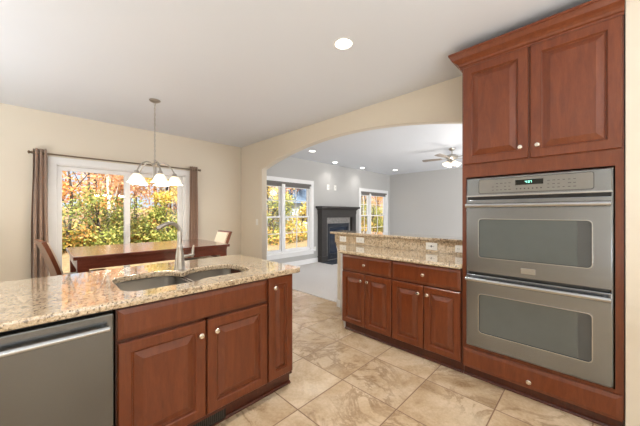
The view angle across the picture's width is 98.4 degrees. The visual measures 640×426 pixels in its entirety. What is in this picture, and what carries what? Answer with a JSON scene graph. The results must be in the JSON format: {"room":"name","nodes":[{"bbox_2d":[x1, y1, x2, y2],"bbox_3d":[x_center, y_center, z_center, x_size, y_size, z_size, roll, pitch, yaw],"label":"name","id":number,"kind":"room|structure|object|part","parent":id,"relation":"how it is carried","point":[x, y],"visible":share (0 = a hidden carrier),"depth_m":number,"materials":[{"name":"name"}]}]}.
{"room":"kitchen","nodes":[
{"label":"kitchen","id":0,"kind":"room"},
{"bbox_2d":[0,103,389,281],"bbox_3d":[-1.484,-0.025,6.122,0.120,2.720,11.620,0,0,45],"label":"wall","id":1,"kind":"structure","parent":0,"point":[22,129],"depth_m":4.53,"materials":[{"name":"beige paint"}]},
{"bbox_2d":[27,150,200,171],"bbox_3d":[-3.034,-0.786,4.393,0.106,0.062,2.226,0,0,45],"label":"curtain rod","id":2,"kind":"object","parent":1,"relation":"attached to","point":[28,151],"visible":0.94,"depth_m":4.12,"materials":[{"name":"metal"}]},
{"bbox_2d":[31,148,48,277],"bbox_3d":[-3.716,0.228,3.658,0.093,2.155,0.175,0,0,45],"label":"curtain","id":3,"kind":"object","parent":2,"relation":"hanging from","point":[39,211],"visible":0.72,"depth_m":3.65,"materials":[{"name":"brown fabric"}]},
{"bbox_2d":[189,166,197,238],"bbox_3d":[-2.321,0.228,5.069,0.153,2.155,0.076,0,0,-37],"label":"curtain","id":4,"kind":"object","parent":2,"relation":"hanging from","point":[193,225],"visible":0.64,"depth_m":5.07,"materials":[{"name":"brown fabric"}]},
{"bbox_2d":[48,156,189,275],"bbox_3d":[-3.087,0.280,4.466,0.128,2.110,1.880,0,0,45],"label":"door","id":5,"kind":"structure","parent":1,"relation":"in","point":[56,165],"depth_m":4.18,"materials":[{"name":"white paint"}]},
{"bbox_3d":[-3.382,0.315,4.171,0.035,1.950,0.855,0,0,45],"label":"sash","id":6,"kind":"part","parent":5,"relation":"part of","materials":[{"name":"white paint"}]},
{"bbox_3d":[-2.853,0.315,4.762,0.035,1.950,0.880,0,0,45],"label":"sash","id":7,"kind":"part","parent":5,"relation":"part of","materials":[{"name":"white paint"}]},
{"bbox_2d":[267,176,314,259],"bbox_3d":[-0.886,0.117,6.670,0.160,1.935,2.010,0,0,45],"label":"window","id":8,"kind":"structure","parent":1,"relation":"in","point":[282,252],"depth_m":6.84,"materials":[{"name":"white paint"}]},
{"bbox_3d":[-1.224,0.496,6.364,0.030,0.837,0.800,0,0,45],"label":"sash","id":9,"kind":"part","parent":8,"relation":"part of","materials":[{"name":"white paint"}]},
{"bbox_3d":[-1.249,-0.301,6.390,0.030,0.838,0.800,0,0,45],"label":"sash","id":10,"kind":"part","parent":8,"relation":"part of","materials":[{"name":"white paint"}]},
{"bbox_2d":[267,180,310,189],"bbox_3d":[-0.864,-0.683,6.648,0.040,0.129,1.772,0,0,45],"label":"roller shade","id":11,"kind":"object","parent":8,"relation":"attached to","point":[269,182],"visible":0.58,"depth_m":6.74,"materials":[{"name":"fabric"}]},
{"bbox_3d":[-0.857,1.025,6.642,0.080,0.120,2.010,0,0,45],"label":"sill","id":12,"kind":"part","parent":8,"relation":"part of","materials":[{"name":"white paint"}]},
{"bbox_3d":[-0.591,0.496,7.004,0.030,0.837,0.820,0,0,45],"label":"sash","id":13,"kind":"part","parent":8,"relation":"part of","materials":[{"name":"white paint"}]},
{"bbox_3d":[-0.616,-0.301,7.030,0.030,0.838,0.820,0,0,45],"label":"sash","id":14,"kind":"part","parent":8,"relation":"part of","materials":[{"name":"white paint"}]},
{"bbox_2d":[283,258,317,265],"bbox_3d":[-0.813,1.270,6.704,0.016,0.130,2.170,0,0,45],"label":"baseboard","id":15,"kind":"structure","parent":1,"relation":"attached to","point":[313,260],"depth_m":7.06,"materials":[{"name":"white paint"}]},
{"bbox_2d":[359,188,387,232],"bbox_3d":[1.828,0.142,9.415,0.160,1.885,1.770,0,0,45],"label":"window","id":16,"kind":"structure","parent":1,"relation":"in","point":[368,204],"depth_m":9.24,"materials":[{"name":"white paint"}]},
{"bbox_3d":[1.456,0.490,9.073,0.030,0.850,0.460,0,0,45],"label":"sash","id":17,"kind":"part","parent":16,"relation":"part of","materials":[{"name":"white paint"}]},
{"bbox_3d":[1.430,-0.282,9.099,0.030,0.775,0.460,0,0,45],"label":"sash","id":18,"kind":"part","parent":16,"relation":"part of","materials":[{"name":"white paint"}]},
{"bbox_2d":[361,191,386,196],"bbox_3d":[1.850,-0.633,9.393,0.040,0.129,1.532,0,0,45],"label":"roller shade","id":19,"kind":"object","parent":16,"relation":"attached to","point":[363,193],"visible":1,"depth_m":9.36,"materials":[{"name":"fabric"}]},
{"bbox_3d":[1.811,0.125,9.432,0.110,1.680,1.560,0,0,45],"label":"frame","id":20,"kind":"part","parent":16,"relation":"part of","materials":[{"name":"white paint"}]},
{"bbox_3d":[2.004,0.490,9.628,0.030,0.850,0.920,0,0,45],"label":"sash","id":21,"kind":"part","parent":16,"relation":"part of","materials":[{"name":"white paint"}]},
{"bbox_2d":[0,0,590,174],"bbox_3d":[1.467,-1.460,3.134,8.520,0.150,11.720,0,0,45],"label":"ceiling","id":22,"kind":"structure","parent":0,"point":[237,73],"depth_m":2.54,"materials":[{"name":"paint"}]},
{"bbox_2d":[126,98,182,185],"bbox_3d":[-2.016,-0.868,3.379,0.589,1.035,0.609,0,0,45],"label":"chandelier","id":23,"kind":"object","parent":22,"relation":"hanging from","point":[159,179],"visible":1,"depth_m":3.37,"materials":[{"name":"white glass"}]},
{"bbox_3d":[-2.127,-0.408,3.201,0.200,0.102,0.200,0,0,45],"label":"lamp shade","id":24,"kind":"part","parent":23,"relation":"part of","materials":[{"name":"white glass"}]},
{"bbox_3d":[-2.243,-0.408,3.426,0.200,0.102,0.200,0,0,45],"label":"lamp shade","id":25,"kind":"part","parent":23,"relation":"part of","materials":[{"name":"white glass"}]},
{"bbox_3d":[-2.031,-1.003,3.393,0.016,0.712,0.016,0,0,0],"label":"chain","id":26,"kind":"part","parent":23,"relation":"part of","materials":[{"name":"silver metal"}]},
{"bbox_3d":[-1.878,-0.408,3.242,0.200,0.102,0.200,0,0,45],"label":"lamp shade","id":27,"kind":"part","parent":23,"relation":"part of","materials":[{"name":"white glass"}]},
{"bbox_3d":[-2.066,-0.408,3.606,0.200,0.102,0.200,0,0,45],"label":"lamp shade","id":28,"kind":"part","parent":23,"relation":"part of","materials":[{"name":"white glass"}]},
{"bbox_3d":[-1.840,-0.408,3.492,0.200,0.102,0.200,0,0,45],"label":"lamp shade","id":29,"kind":"part","parent":23,"relation":"part of","materials":[{"name":"white glass"}]},
{"bbox_2d":[334,37,352,49],"bbox_3d":[0.193,-1.382,2.257,0.160,0.006,0.160,0,0,45],"label":"recessed light","id":30,"kind":"object","parent":22,"relation":"in","point":[343,43],"visible":1,"depth_m":2.25,"materials":[{"name":"white plastic"}]},
{"bbox_2d":[422,148,461,167],"bbox_3d":[2.794,-1.128,5.941,1.140,0.515,1.182,0,0,37],"label":"ceiling fan","id":31,"kind":"object","parent":22,"relation":"hanging from","point":[451,157],"visible":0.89,"depth_m":5.88,"materials":[{"name":"silver metal"}]},
{"bbox_3d":[2.494,-1.176,6.147,0.415,0.026,0.125,0,0,37],"label":"blade","id":32,"kind":"part","parent":31,"relation":"part of","materials":[{"name":"brown wood"}]},
{"bbox_3d":[2.508,-1.176,5.675,0.414,0.026,0.125,0,0,-37],"label":"blade","id":33,"kind":"part","parent":31,"relation":"part of","materials":[{"name":"brown wood"}]},
{"bbox_2d":[241,76,461,299],"bbox_3d":[0.300,-0.025,3.975,5.437,2.720,0.115,0,0,45],"label":"wall","id":34,"kind":"structure","parent":0,"point":[440,103],"depth_m":4.12,"materials":[{"name":"beige paint"}]},
{"bbox_2d":[330,230,461,242],"bbox_3d":[0.944,0.282,3.458,1.990,0.034,0.395,0,0,45],"label":"bar ledge","id":35,"kind":"object","parent":34,"relation":"on","point":[454,239],"visible":0.94,"depth_m":3.26,"materials":[{"name":"beige stone"}]},
{"bbox_2d":[335,234,461,254],"bbox_3d":[0.880,0.360,3.298,1.854,0.118,0.024,0,0,45],"label":"backsplash","id":36,"kind":"structure","parent":34,"relation":"attached to","point":[418,245],"depth_m":3.21,"materials":[{"name":"beige stone"}]},
{"bbox_2d":[340,236,345,241],"bbox_3d":[0.315,0.361,3.831,0.112,0.072,0.010,0,0,45],"label":"wall outlet","id":37,"kind":"object","parent":36,"relation":"attached to","point":[342,238],"visible":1,"depth_m":3.83,"materials":[{"name":"white plastic"}]},
{"bbox_2d":[356,237,363,242],"bbox_3d":[0.525,0.355,3.624,0.125,0.072,0.010,0,0,45],"label":"wall outlet","id":38,"kind":"object","parent":36,"relation":"attached to","point":[358,239],"visible":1,"depth_m":3.62,"materials":[{"name":"white plastic"}]},
{"bbox_2d":[426,242,436,249],"bbox_3d":[1.195,0.357,2.960,0.122,0.078,0.012,0,0,45],"label":"wall outlet","id":39,"kind":"object","parent":36,"relation":"attached to","point":[429,246],"visible":1,"depth_m":2.96,"materials":[{"name":"white plastic"}]},
{"bbox_2d":[455,245,461,252],"bbox_3d":[1.407,0.360,2.752,0.112,0.072,0.010,0,0,45],"label":"wall outlet","id":40,"kind":"object","parent":36,"relation":"attached to","point":[458,248],"visible":0.58,"depth_m":2.77,"materials":[{"name":"white plastic"}]},
{"bbox_2d":[215,262,623,425],"bbox_3d":[1.468,1.381,3.119,8.300,0.108,11.500,0,0,45],"label":"floor","id":41,"kind":"structure","parent":0,"point":[340,376],"depth_m":2.09,"materials":[{"name":"tile"}]},
{"bbox_2d":[0,310,113,425],"bbox_3d":[-1.383,0.901,1.284,0.655,0.868,0.604,0,0,45],"label":"dishwasher","id":42,"kind":"object","parent":41,"relation":"on","point":[61,372],"visible":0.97,"depth_m":1.17,"materials":[{"name":"grey metal"}]},
{"bbox_3d":[-1.169,0.529,1.072,0.052,0.025,0.562,0,0,45],"label":"handle","id":43,"kind":"part","parent":42,"relation":"part of","materials":[{"name":"metal"}]},
{"bbox_2d":[34,239,106,275],"bbox_3d":[-2.629,0.806,2.986,0.450,1.061,0.602,0,0,37],"label":"counter chair","id":44,"kind":"object","parent":41,"relation":"on","point":[53,265],"visible":0.34,"depth_m":2.73,"materials":[{"name":"brown wood"}]},
{"bbox_3d":[-2.761,0.498,2.810,0.400,0.447,0.162,0,0,37],"label":"backrest","id":45,"kind":"part","parent":44,"relation":"part of","materials":[{"name":"brown wood"}]},
{"bbox_3d":[-2.581,0.697,3.051,0.450,0.054,0.440,0,0,37],"label":"seat","id":46,"kind":"part","parent":44,"relation":"part of","materials":[{"name":"beige fabric"}]},
{"bbox_2d":[66,239,229,272],"bbox_3d":[-2.159,0.878,3.555,1.060,0.914,1.590,0,0,45],"label":"dining table","id":47,"kind":"object","parent":41,"relation":"on","point":[82,259],"visible":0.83,"depth_m":3.18,"materials":[{"name":"brown wood"}]},
{"bbox_3d":[-2.989,0.896,3.363,0.090,0.878,0.090,0,0,45],"label":"leg","id":48,"kind":"part","parent":47,"relation":"part of","materials":[{"name":"brown wood"}]},
{"bbox_3d":[-2.342,0.896,2.724,0.090,0.878,0.090,0,0,45],"label":"leg","id":49,"kind":"part","parent":47,"relation":"part of","materials":[{"name":"brown wood"}]},
{"bbox_3d":[-1.329,0.896,3.747,0.090,0.878,0.090,0,0,45],"label":"leg","id":50,"kind":"part","parent":47,"relation":"part of","materials":[{"name":"brown wood"}]},
{"bbox_2d":[112,269,266,425],"bbox_3d":[-0.908,0.899,1.874,0.721,0.872,0.876,0,0,45],"label":"base cabinet","id":51,"kind":"object","parent":41,"relation":"on","point":[184,360],"visible":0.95,"depth_m":1.58,"materials":[{"name":"brown wood"}]},
{"bbox_2d":[0,255,299,331],"bbox_3d":[-1.286,0.440,1.677,0.963,0.038,2.275,0,0,45],"label":"countertop","id":52,"kind":"structure","parent":51,"relation":"on","point":[24,303],"depth_m":1.56,"materials":[{"name":"beige stone"}]},
{"bbox_2d":[115,269,230,291],"bbox_3d":[-0.914,0.549,1.904,0.526,0.171,0.854,0,0,45],"label":"sink","id":53,"kind":"object","parent":52,"relation":"in","point":[155,282],"visible":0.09,"depth_m":2.00,"materials":[{"name":"metal"}]},
{"bbox_3d":[-1.065,0.549,1.752,0.526,0.171,0.427,0,0,45],"label":"bowl","id":54,"kind":"part","parent":53,"relation":"part of","materials":[{"name":"metal"}]},
{"bbox_3d":[-0.757,0.539,2.055,0.438,0.151,0.418,0,0,45],"label":"bowl","id":55,"kind":"part","parent":53,"relation":"part of","materials":[{"name":"metal"}]},
{"bbox_2d":[156,221,193,269],"bbox_3d":[-1.077,0.241,2.058,0.076,0.359,0.275,0,0,29],"label":"kitchen faucet","id":56,"kind":"object","parent":52,"relation":"on","point":[179,257],"visible":1,"depth_m":2.07,"materials":[{"name":"silver metal"}]},
{"bbox_3d":[-1.088,0.146,2.045,0.029,0.169,0.128,0,0,33],"label":"spout","id":57,"kind":"part","parent":56,"relation":"part of","materials":[{"name":"silver metal"}]},
{"bbox_3d":[-0.834,0.921,1.494,0.020,0.567,0.428,0,0,45],"label":"door","id":58,"kind":"part","parent":51,"relation":"part of","materials":[{"name":"brown wood"}]},
{"bbox_3d":[-0.681,0.547,1.649,0.020,0.147,0.863,0,0,45],"label":"false drawer","id":59,"kind":"part","parent":51,"relation":"part of","materials":[{"name":"brown wood"}]},
{"bbox_2d":[193,408,225,425],"bbox_3d":[-0.712,1.283,1.689,0.014,0.084,0.280,0,0,45],"label":"floor register","id":60,"kind":"object","parent":51,"relation":"in","point":[217,417],"visible":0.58,"depth_m":1.73,"materials":[{"name":"black plastic"}]},
{"bbox_3d":[-0.710,1.283,1.687,0.008,0.084,0.280,0,0,45],"label":"frame","id":61,"kind":"part","parent":60,"relation":"part of","materials":[{"name":"black plastic"}]},
{"bbox_3d":[-0.527,0.921,1.805,0.020,0.567,0.424,0,0,45],"label":"door","id":62,"kind":"part","parent":51,"relation":"part of","materials":[{"name":"brown wood"}]},
{"bbox_2d":[184,230,231,260],"bbox_3d":[-1.680,0.806,4.103,0.450,1.061,0.602,0,0,45],"label":"counter chair","id":63,"kind":"object","parent":41,"relation":"on","point":[222,236],"visible":0.15,"depth_m":4.18,"materials":[{"name":"beige fabric"}]},
{"bbox_3d":[-1.737,0.697,4.046,0.450,0.054,0.440,0,0,45],"label":"seat","id":64,"kind":"part","parent":63,"relation":"part of","materials":[{"name":"beige fabric"}]},
{"bbox_2d":[214,232,228,242],"bbox_3d":[-1.542,0.467,4.243,0.340,0.344,0.125,0,0,45],"label":"cushion","id":65,"kind":"object","parent":63,"relation":"on","point":[222,237],"depth_m":4.21,"materials":[{"name":"beige fabric"}]},
{"bbox_3d":[-1.526,0.498,4.260,0.400,0.447,0.162,0,0,45],"label":"backrest","id":66,"kind":"part","parent":63,"relation":"part of","materials":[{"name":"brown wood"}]},
{"bbox_2d":[263,274,291,397],"bbox_3d":[-0.513,0.899,2.274,0.721,0.872,0.244,0,0,45],"label":"base cabinet","id":67,"kind":"object","parent":41,"relation":"on","point":[279,289],"visible":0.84,"depth_m":2.03,"materials":[{"name":"brown wood"}]},
{"bbox_2d":[316,206,359,264],"bbox_3d":[0.658,0.572,7.809,0.550,1.510,1.660,0,0,45],"label":"fireplace","id":68,"kind":"object","parent":41,"relation":"on","point":[330,218],"visible":0.74,"depth_m":7.65,"materials":[{"name":"grey paint"}]},
{"bbox_2d":[316,206,359,208],"bbox_3d":[0.551,-0.156,7.914,0.250,0.054,1.660,0,0,45],"label":"mantel shelf","id":69,"kind":"object","parent":68,"relation":"attached to","point":[317,207],"depth_m":7.61,"materials":[{"name":"grey paint"}]},
{"bbox_3d":[0.530,0.767,7.935,0.006,0.730,0.770,0,0,45],"label":"glass","id":70,"kind":"part","parent":68,"relation":"part of","materials":[{"name":"glass"}]},
{"bbox_2d":[340,253,345,327],"bbox_3d":[0.284,0.898,3.534,0.473,0.874,0.485,0,0,45],"label":"end panel","id":71,"kind":"object","parent":41,"relation":"on","point":[341,254],"visible":0.18,"depth_m":3.65,"materials":[{"name":"white paint"}]},
{"bbox_2d":[342,254,394,346],"bbox_3d":[0.646,0.898,3.108,0.636,0.874,0.551,0,0,45],"label":"base cabinet","id":72,"kind":"object","parent":41,"relation":"on","point":[366,281],"visible":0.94,"depth_m":2.91,"materials":[{"name":"brown wood"}]},
{"bbox_3d":[0.369,0.942,3.053,0.310,0.566,0.020,0,0,45],"label":"door","id":73,"kind":"part","parent":72,"relation":"part of","materials":[{"name":"brown wood"}]},
{"bbox_3d":[0.481,0.556,2.942,0.626,0.175,0.020,0,0,45],"label":"drawer","id":74,"kind":"part","parent":72,"relation":"part of","materials":[{"name":"brown wood"}]},
{"bbox_3d":[0.594,0.942,2.830,0.308,0.566,0.020,0,0,45],"label":"door","id":75,"kind":"part","parent":72,"relation":"part of","materials":[{"name":"brown wood"}]},
{"bbox_2d":[392,260,463,372],"bbox_3d":[1.100,0.898,2.659,0.640,0.874,0.551,0,0,45],"label":"base cabinet","id":76,"kind":"object","parent":41,"relation":"on","point":[426,299],"visible":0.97,"depth_m":2.46,"materials":[{"name":"brown wood"}]},
{"bbox_2d":[335,243,461,268],"bbox_3d":[0.690,0.440,3.087,1.828,0.038,0.588,0,0,45],"label":"countertop","id":77,"kind":"structure","parent":76,"relation":"on","point":[454,261],"depth_m":2.80,"materials":[{"name":"beige stone"}]},
{"bbox_3d":[0.823,0.942,2.604,0.314,0.566,0.020,0,0,45],"label":"door","id":78,"kind":"part","parent":76,"relation":"part of","materials":[{"name":"brown wood"}]},
{"bbox_3d":[0.935,0.556,2.493,0.630,0.175,0.020,0,0,45],"label":"drawer","id":79,"kind":"part","parent":76,"relation":"part of","materials":[{"name":"brown wood"}]},
{"bbox_3d":[1.050,0.942,2.380,0.308,0.566,0.020,0,0,45],"label":"door","id":80,"kind":"part","parent":76,"relation":"part of","materials":[{"name":"brown wood"}]},
{"bbox_2d":[448,0,624,425],"bbox_3d":[1.619,0.020,2.145,0.979,2.630,0.613,0,0,45],"label":"tall cabinet","id":81,"kind":"object","parent":41,"relation":"on","point":[546,95],"visible":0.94,"depth_m":1.86,"materials":[{"name":"brown wood"}]},
{"bbox_3d":[1.325,-0.784,2.107,0.428,0.786,0.020,0,0,45],"label":"door","id":82,"kind":"part","parent":81,"relation":"part of","materials":[{"name":"brown wood"}]},
{"bbox_3d":[1.619,-1.236,2.145,0.979,0.118,0.613,0,0,45],"label":"crown molding","id":83,"kind":"part","parent":81,"relation":"part of","materials":[{"name":"brown wood"}]},
{"bbox_2d":[465,167,612,387],"bbox_3d":[1.629,0.389,2.102,0.813,1.330,0.600,0,0,45],"label":"double oven","id":84,"kind":"object","parent":81,"relation":"in","point":[539,279],"visible":1,"depth_m":1.87,"materials":[{"name":"metal"}]},
{"bbox_3d":[1.460,0.779,1.930,0.640,0.312,0.004,0,0,45],"label":"window trim","id":85,"kind":"part","parent":84,"relation":"part of","materials":[{"name":"glass"}]},
{"bbox_3d":[1.460,0.196,1.930,0.640,0.307,0.004,0,0,45],"label":"window trim","id":86,"kind":"part","parent":84,"relation":"part of","materials":[{"name":"glass"}]},
{"bbox_3d":[1.472,-0.203,1.937,0.635,0.103,0.004,0,0,45],"label":"touch panel","id":87,"kind":"part","parent":84,"relation":"part of","materials":[{"name":"silver metal"}]},
{"bbox_3d":[1.440,0.515,1.911,0.789,0.033,0.062,0,0,45],"label":"handle","id":88,"kind":"part","parent":84,"relation":"part of","materials":[{"name":"metal"}]},
{"bbox_3d":[1.440,-0.057,1.911,0.789,0.033,0.062,0,0,45],"label":"handle","id":89,"kind":"part","parent":84,"relation":"part of","materials":[{"name":"metal"}]},
{"bbox_3d":[1.474,0.765,1.945,0.805,0.566,0.040,0,0,45],"label":"oven door","id":90,"kind":"part","parent":84,"relation":"part of","materials":[{"name":"metal"}]},
{"bbox_3d":[1.474,0.180,1.945,0.805,0.565,0.040,0,0,45],"label":"oven door","id":91,"kind":"part","parent":84,"relation":"part of","materials":[{"name":"metal"}]},
{"bbox_3d":[1.479,-0.200,1.950,0.809,0.150,0.026,0,0,45],"label":"control panel","id":92,"kind":"part","parent":84,"relation":"part of","materials":[{"name":"metal"}]},
{"bbox_3d":[1.485,1.167,1.949,0.876,0.153,0.020,0,0,45],"label":"drawer","id":93,"kind":"part","parent":81,"relation":"part of","materials":[{"name":"brown wood"}]},
{"bbox_3d":[1.641,-0.782,1.795,0.439,0.790,0.020,0,0,45],"label":"door","id":94,"kind":"part","parent":81,"relation":"part of","materials":[{"name":"brown wood"}]},
{"bbox_2d":[390,167,461,236],"bbox_3d":[5.553,-0.025,7.251,8.300,2.720,0.120,0,0,45],"label":"wall","id":95,"kind":"structure","parent":0,"point":[426,202],"depth_m":9.16,"materials":[{"name":"grey paint"}]},
{"bbox_2d":[623,0,639,425],"bbox_3d":[3.058,-0.025,0.861,2.863,2.720,0.675,0,0,45],"label":"wall","id":96,"kind":"structure","parent":0,"point":[632,7],"depth_m":1.61,"materials":[{"name":"beige paint"}]},
{"label":"outside","id":97,"kind":"structure","parent":0,"visible":0},
{"bbox_2d":[62,207,381,273],"bbox_3d":[-9.940,0.320,38.942,58.000,2.604,101.400,0,0,45],"label":"yard","id":98,"kind":"structure","parent":97,"point":[65,256],"depth_m":12.45,"materials":[{"name":"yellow plant"}]},
{"bbox_2d":[62,172,111,219],"bbox_3d":[-12.326,-2.082,14.346,3.825,7.170,3.423,0,0,22],"label":"oak tree","id":99,"kind":"object","parent":98,"relation":"on","point":[81,187],"visible":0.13,"depth_m":14.54,"materials":[{"name":"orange plant"}]},
{"bbox_2d":[62,171,130,252],"bbox_3d":[-9.736,-1.036,10.937,2.388,5.222,3.647,0,0,45],"label":"maple tree","id":100,"kind":"object","parent":98,"relation":"on","point":[64,185],"visible":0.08,"depth_m":10.77,"materials":[{"name":"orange plant"}]},
{"bbox_2d":[62,185,152,245],"bbox_3d":[-7.893,0.360,10.555,2.149,2.624,3.144,0,0,-1],"label":"tree","id":101,"kind":"object","parent":98,"relation":"on","point":[113,230],"visible":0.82,"depth_m":10.02,"materials":[{"name":"green plant"}]},
{"bbox_2d":[101,174,136,243],"bbox_3d":[-8.299,-1.503,11.082,1.743,6.193,2.493,0,0,-17],"label":"birch tree","id":102,"kind":"object","parent":98,"relation":"on","point":[116,179],"visible":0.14,"depth_m":10.96,"materials":[{"name":"yellow leaves"},{"name":"pale bark"}]},
{"bbox_2d":[79,172,160,227],"bbox_3d":[-10.037,-1.427,13.822,4.295,5.935,2.886,0,0,33],"label":"tree","id":103,"kind":"object","parent":98,"relation":"on","point":[95,175],"visible":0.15,"depth_m":13.76,"materials":[{"name":"rust-orange leaves"},{"name":"dark bark"}]},
{"bbox_2d":[130,179,176,226],"bbox_3d":[-8.446,-1.395,15.352,3.811,5.888,3.568,0,0,45],"label":"maple tree","id":104,"kind":"object","parent":98,"relation":"on","point":[153,193],"visible":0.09,"depth_m":15.32,"materials":[{"name":"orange plant"}]},
{"bbox_2d":[131,201,176,242],"bbox_3d":[-6.853,0.606,12.072,2.341,2.280,2.152,0,0,2],"label":"tree","id":105,"kind":"object","parent":98,"relation":"on","point":[157,212],"visible":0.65,"depth_m":11.97,"materials":[{"name":"green plant"}]},
{"bbox_2d":[145,178,176,230],"bbox_3d":[-7.452,-1.492,13.024,2.176,6.133,2.671,0,0,45],"label":"birch tree","id":106,"kind":"object","parent":98,"relation":"on","point":[161,194],"visible":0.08,"depth_m":12.69,"materials":[{"name":"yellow plant"}]},
{"bbox_2d":[146,179,176,214],"bbox_3d":[-9.772,-2.123,17.648,3.383,7.231,3.821,0,0,-30],"label":"oak tree","id":107,"kind":"object","parent":98,"relation":"on","point":[169,187],"visible":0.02,"depth_m":17.99,"materials":[{"name":"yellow plant"}]},
{"bbox_2d":[62,210,382,252],"bbox_3d":[-0.826,0.966,20.667,9.523,2.433,33.647,0,0,45],"label":"undergrowth","id":108,"kind":"object","parent":98,"relation":"on","point":[76,237],"visible":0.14,"depth_m":12.40,"materials":[{"name":"green plant"}]},
{"bbox_2d":[62,171,382,225],"bbox_3d":[-4.156,-2.786,34.212,8.502,9.738,52.041,0,0,45],"label":"woods","id":109,"kind":"object","parent":98,"relation":"on","point":[72,173],"visible":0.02,"depth_m":21.44,"materials":[{"name":"orange plant"}]},
{"bbox_2d":[93,173,377,231],"bbox_3d":[-6.119,-5.523,27.267,6.948,14.094,35.925,0,0,45],"label":"trunks","id":110,"kind":"object","parent":98,"relation":"on","point":[94,173],"visible":0.02,"depth_m":18.70,"materials":[{"name":"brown plant"}]},
{"bbox_2d":[267,186,293,228],"bbox_3d":[-3.238,-1.339,17.975,3.864,5.834,3.033,0,0,45],"label":"tree","id":111,"kind":"object","parent":98,"relation":"on","point":[271,190],"visible":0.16,"depth_m":17.88,"materials":[{"name":"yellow plant"}]},
{"bbox_2d":[267,194,296,242],"bbox_3d":[-2.379,0.253,15.241,2.015,2.739,2.909,0,0,45],"label":"tree","id":112,"kind":"object","parent":98,"relation":"on","point":[275,205],"visible":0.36,"depth_m":15.12,"materials":[{"name":"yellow plant"}]},
{"bbox_2d":[274,187,298,197],"bbox_3d":[-1.859,-1.879,19.872,3.289,6.894,3.617,0,0,-21],"label":"maple tree","id":113,"kind":"object","parent":98,"relation":"on","point":[286,189],"visible":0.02,"depth_m":19.20,"materials":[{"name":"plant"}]},
{"bbox_2d":[269,188,306,232],"bbox_3d":[-1.259,-0.365,22.904,3.800,3.900,6.000,0,0,45],"label":"neighbor house","id":114,"kind":"structure","parent":98,"relation":"on","point":[301,194],"depth_m":20.73,"materials":[{"name":"white"}]},
{"bbox_2d":[285,202,306,238],"bbox_3d":[-1.159,0.495,16.019,2.058,2.405,1.794,0,0,45],"label":"tree","id":115,"kind":"object","parent":98,"relation":"on","point":[303,211],"visible":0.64,"depth_m":15.94,"materials":[{"name":"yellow plant"}]},
{"bbox_2d":[361,202,382,231],"bbox_3d":[4.159,0.453,21.442,3.038,2.801,2.544,0,0,-22],"label":"tree","id":116,"kind":"object","parent":98,"relation":"on","point":[380,221],"visible":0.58,"depth_m":21.59,"materials":[{"name":"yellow plant"}]},
{"bbox_2d":[362,196,382,220],"bbox_3d":[3.986,-1.312,23.622,4.266,5.811,4.357,0,0,6],"label":"tree","id":117,"kind":"object","parent":98,"relation":"on","point":[364,196],"visible":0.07,"depth_m":23.95,"materials":[{"name":"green plant"}]},
{"bbox_2d":[371,196,382,221],"bbox_3d":[5.071,-1.615,25.011,2.518,6.412,4.084,0,0,-5],"label":"tree","id":118,"kind":"object","parent":98,"relation":"on","point":[378,198],"visible":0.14,"depth_m":24.98,"materials":[{"name":"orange plant"}]}
]}

